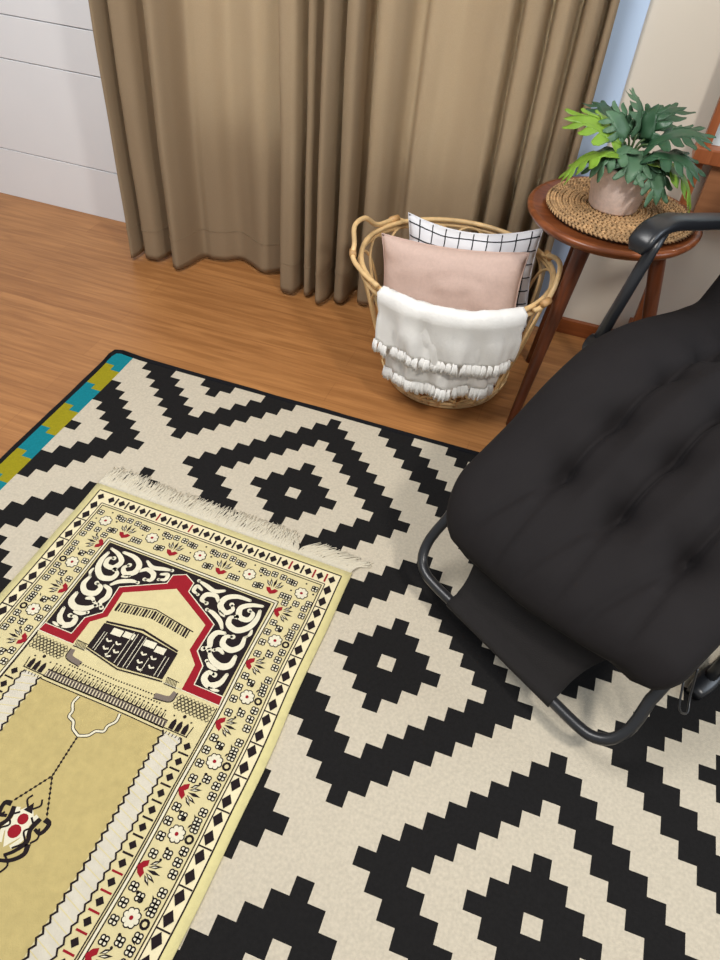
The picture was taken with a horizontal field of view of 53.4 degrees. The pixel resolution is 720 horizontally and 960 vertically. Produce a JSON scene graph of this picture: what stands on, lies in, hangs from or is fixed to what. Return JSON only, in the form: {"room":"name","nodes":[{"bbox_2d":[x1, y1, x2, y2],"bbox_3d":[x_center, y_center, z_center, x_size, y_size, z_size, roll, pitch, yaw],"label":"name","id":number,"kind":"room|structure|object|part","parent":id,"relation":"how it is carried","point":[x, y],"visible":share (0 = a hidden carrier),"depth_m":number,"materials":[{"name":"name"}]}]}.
{"room":"living room","nodes":[
{"label":"living room","id":0,"kind":"room"},
{"bbox_2d":[0,193,585,457],"bbox_3d":[-0.409,0.587,1.355,5.900,0.080,4.000,17,46,11],"label":"floor","id":1,"kind":"structure","parent":0,"point":[73,293],"depth_m":2.35,"materials":[{"name":"laminate"}]},
{"bbox_2d":[0,349,719,959],"bbox_3d":[0.306,0.675,1.265,2.998,0.024,2.019,17,46,11],"label":"patterned rug","id":2,"kind":"object","parent":1,"relation":"on","point":[414,798],"visible":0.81,"depth_m":1.40,"materials":[{"name":"black carpet"}]},
{"bbox_2d":[0,466,372,959],"bbox_3d":[-0.527,0.480,1.376,0.737,0.009,1.292,17,46,11],"label":"rug","id":3,"kind":"object","parent":2,"relation":"on","point":[157,652],"visible":1,"depth_m":1.42,"materials":[{"name":"beige carpet"}]},
{"bbox_2d":[417,212,719,745],"bbox_3d":[1.034,-0.311,1.483,1.752,1.164,0.827,-27,54,-28],"label":"recliner","id":4,"kind":"object","parent":2,"relation":"on","point":[543,658],"visible":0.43,"depth_m":1.47,"materials":[{"name":"black metal"}]},
{"bbox_2d":[446,275,719,714],"bbox_3d":[0.834,-0.305,1.377,1.266,0.930,0.611,-29,54,-29],"label":"cushion","id":5,"kind":"object","parent":4,"relation":"on","point":[595,509],"visible":1,"depth_m":1.37,"materials":[{"name":"black fabric"}]},
{"bbox_3d":[0.587,0.381,1.286,0.034,0.068,0.068,17,46,11],"label":"tie cord","id":6,"kind":"part","parent":5,"relation":"part of","materials":[{"name":"black fabric"}]},
{"bbox_3d":[0.792,-0.576,1.637,0.573,0.150,0.054,-27,54,-28],"label":"armrest","id":7,"kind":"part","parent":4,"relation":"part of","materials":[{"name":"black plastic"}]},
{"bbox_3d":[0.841,0.241,1.434,0.261,0.420,0.029,-26,53,-27],"label":"leg","id":8,"kind":"part","parent":4,"relation":"part of","materials":[{"name":"black metal"}]},
{"bbox_2d":[349,214,562,408],"bbox_3d":[0.244,-0.484,2.083,0.572,0.463,0.511,11,46,6],"label":"rattan basket","id":9,"kind":"object","parent":1,"relation":"on","point":[391,224],"visible":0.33,"depth_m":2.06,"materials":[{"name":"beige wicker"}]},
{"bbox_3d":[0.039,-0.667,1.972,0.124,0.076,0.394,13,46,7],"label":"handle","id":10,"kind":"part","parent":9,"relation":"part of","materials":[{"name":"wicker"}]},
{"bbox_2d":[372,286,527,401],"bbox_3d":[0.225,-0.355,1.920,0.392,0.303,0.136,10,46,5],"label":"throw blanket","id":11,"kind":"object","parent":9,"relation":"on","point":[436,351],"visible":1,"depth_m":1.87,"materials":[{"name":"fabric"}]},
{"bbox_2d":[381,233,529,310],"bbox_3d":[0.249,-0.531,2.015,0.436,0.307,0.119,17,46,11],"label":"pillow","id":12,"kind":"object","parent":9,"relation":"in","point":[470,280],"visible":0.67,"depth_m":1.95,"materials":[{"name":"pink fabric"}]},
{"bbox_2d":[408,212,542,331],"bbox_3d":[0.314,-0.598,2.076,0.410,0.334,0.114,17,46,11],"label":"pillow","id":13,"kind":"object","parent":9,"relation":"in","point":[421,230],"visible":0.3,"depth_m":2.00,"materials":[{"name":"white fabric"}]},
{"bbox_3d":[0.497,-0.563,1.917,0.068,0.080,0.330,8,45,3],"label":"handle","id":14,"kind":"part","parent":9,"relation":"part of","materials":[{"name":"wicker"}]},
{"bbox_2d":[506,176,702,424],"bbox_3d":[0.613,-0.457,1.995,0.430,0.603,0.430,-18,50,-22],"label":"side table","id":15,"kind":"object","parent":1,"relation":"on","point":[582,245],"visible":0.47,"depth_m":1.82,"materials":[{"name":"brown wood"}]},
{"bbox_3d":[0.505,-0.393,1.937,0.148,0.582,0.042,-26,53,-27],"label":"leg","id":16,"kind":"part","parent":15,"relation":"part of","materials":[{"name":"brown wood"}]},
{"bbox_3d":[0.582,-0.549,2.098,0.042,0.581,0.143,-8,47,-13],"label":"leg","id":17,"kind":"part","parent":15,"relation":"part of","materials":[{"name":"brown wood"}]},
{"bbox_2d":[546,177,693,243],"bbox_3d":[0.645,-0.672,1.777,0.368,0.014,0.362,17,46,11],"label":"woven placemat","id":18,"kind":"object","parent":15,"relation":"on","point":[569,203],"visible":0.54,"depth_m":1.74,"materials":[{"name":"brown wicker"}]},
{"bbox_2d":[558,88,715,215],"bbox_3d":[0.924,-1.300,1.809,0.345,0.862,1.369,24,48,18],"label":"potted plant","id":19,"kind":"object","parent":18,"relation":"on","point":[621,175],"visible":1,"depth_m":1.64,"materials":[{"name":"green plant"}]},
{"bbox_3d":[0.630,-0.720,1.740,0.156,0.110,0.156,17,46,11],"label":"pot","id":20,"kind":"part","parent":19,"relation":"part of","materials":[{"name":"pink ceramic"}]},
{"bbox_3d":[0.639,-0.778,1.690,0.009,0.075,0.019,17,46,11],"label":"stem","id":21,"kind":"part","parent":19,"relation":"part of","materials":[{"name":"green plant"}]},
{"bbox_3d":[0.648,-0.772,1.691,0.032,0.067,0.005,-5,46,-10],"label":"stem","id":22,"kind":"part","parent":19,"relation":"part of","materials":[{"name":"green plant"}]},
{"bbox_3d":[0.783,-0.399,1.968,0.154,0.582,0.043,17,46,11],"label":"leg","id":23,"kind":"part","parent":15,"relation":"part of","materials":[{"name":"brown wood"}]},
{"bbox_2d":[628,97,719,322],"bbox_3d":[1.201,-0.701,1.972,0.654,1.050,0.078,17,46,11],"label":"wooden stand","id":24,"kind":"object","parent":1,"relation":"on","point":[708,201],"visible":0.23,"depth_m":1.95,"materials":[{"name":"brown wood"}]},
{"bbox_3d":[1.202,-0.800,1.871,0.640,0.040,0.074,17,46,11],"label":"rail","id":25,"kind":"part","parent":24,"relation":"part of","materials":[{"name":"brown wood"}]},
{"bbox_3d":[1.202,-0.733,1.938,0.536,0.153,0.028,17,46,11],"label":"panel","id":26,"kind":"part","parent":24,"relation":"part of","materials":[{"name":"brown wood"}]},
{"bbox_3d":[1.216,-0.935,1.742,0.572,0.334,0.006,17,46,11],"label":"glass pane","id":27,"kind":"part","parent":24,"relation":"part of","materials":[{"name":"white"}]},
{"bbox_2d":[0,0,719,328],"bbox_3d":[0.319,-1.584,1.742,5.900,2.500,0.140,17,46,11],"label":"wall","id":28,"kind":"structure","parent":0,"point":[56,148],"depth_m":2.41,"materials":[{"name":"paint"}]},
{"bbox_2d":[88,0,347,303],"bbox_3d":[-0.384,-1.558,1.800,0.775,2.269,0.184,17,46,11],"label":"curtain","id":29,"kind":"object","parent":28,"relation":"hanging from","point":[225,116],"visible":0.98,"depth_m":2.25,"materials":[{"name":"fabric"}]},
{"bbox_2d":[334,0,619,326],"bbox_3d":[0.319,-1.375,1.683,0.689,2.269,0.141,15,46,9],"label":"curtain","id":30,"kind":"object","parent":28,"relation":"hanging from","point":[452,108],"visible":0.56,"depth_m":2.01,"materials":[{"name":"fabric"}]},
{"bbox_2d":[556,316,612,338],"bbox_3d":[1.832,-0.193,2.228,2.460,0.055,0.016,17,46,11],"label":"baseboard","id":31,"kind":"structure","parent":28,"relation":"attached to","point":[578,328],"depth_m":2.44,"materials":[{"name":"brown wood"}]},
{"bbox_2d":[533,0,650,326],"bbox_3d":[0.711,-1.415,1.611,0.082,2.500,0.034,17,46,11],"label":"trim","id":32,"kind":"structure","parent":28,"relation":"attached to","point":[631,14],"depth_m":1.91,"materials":[{"name":"blue"}]}
]}

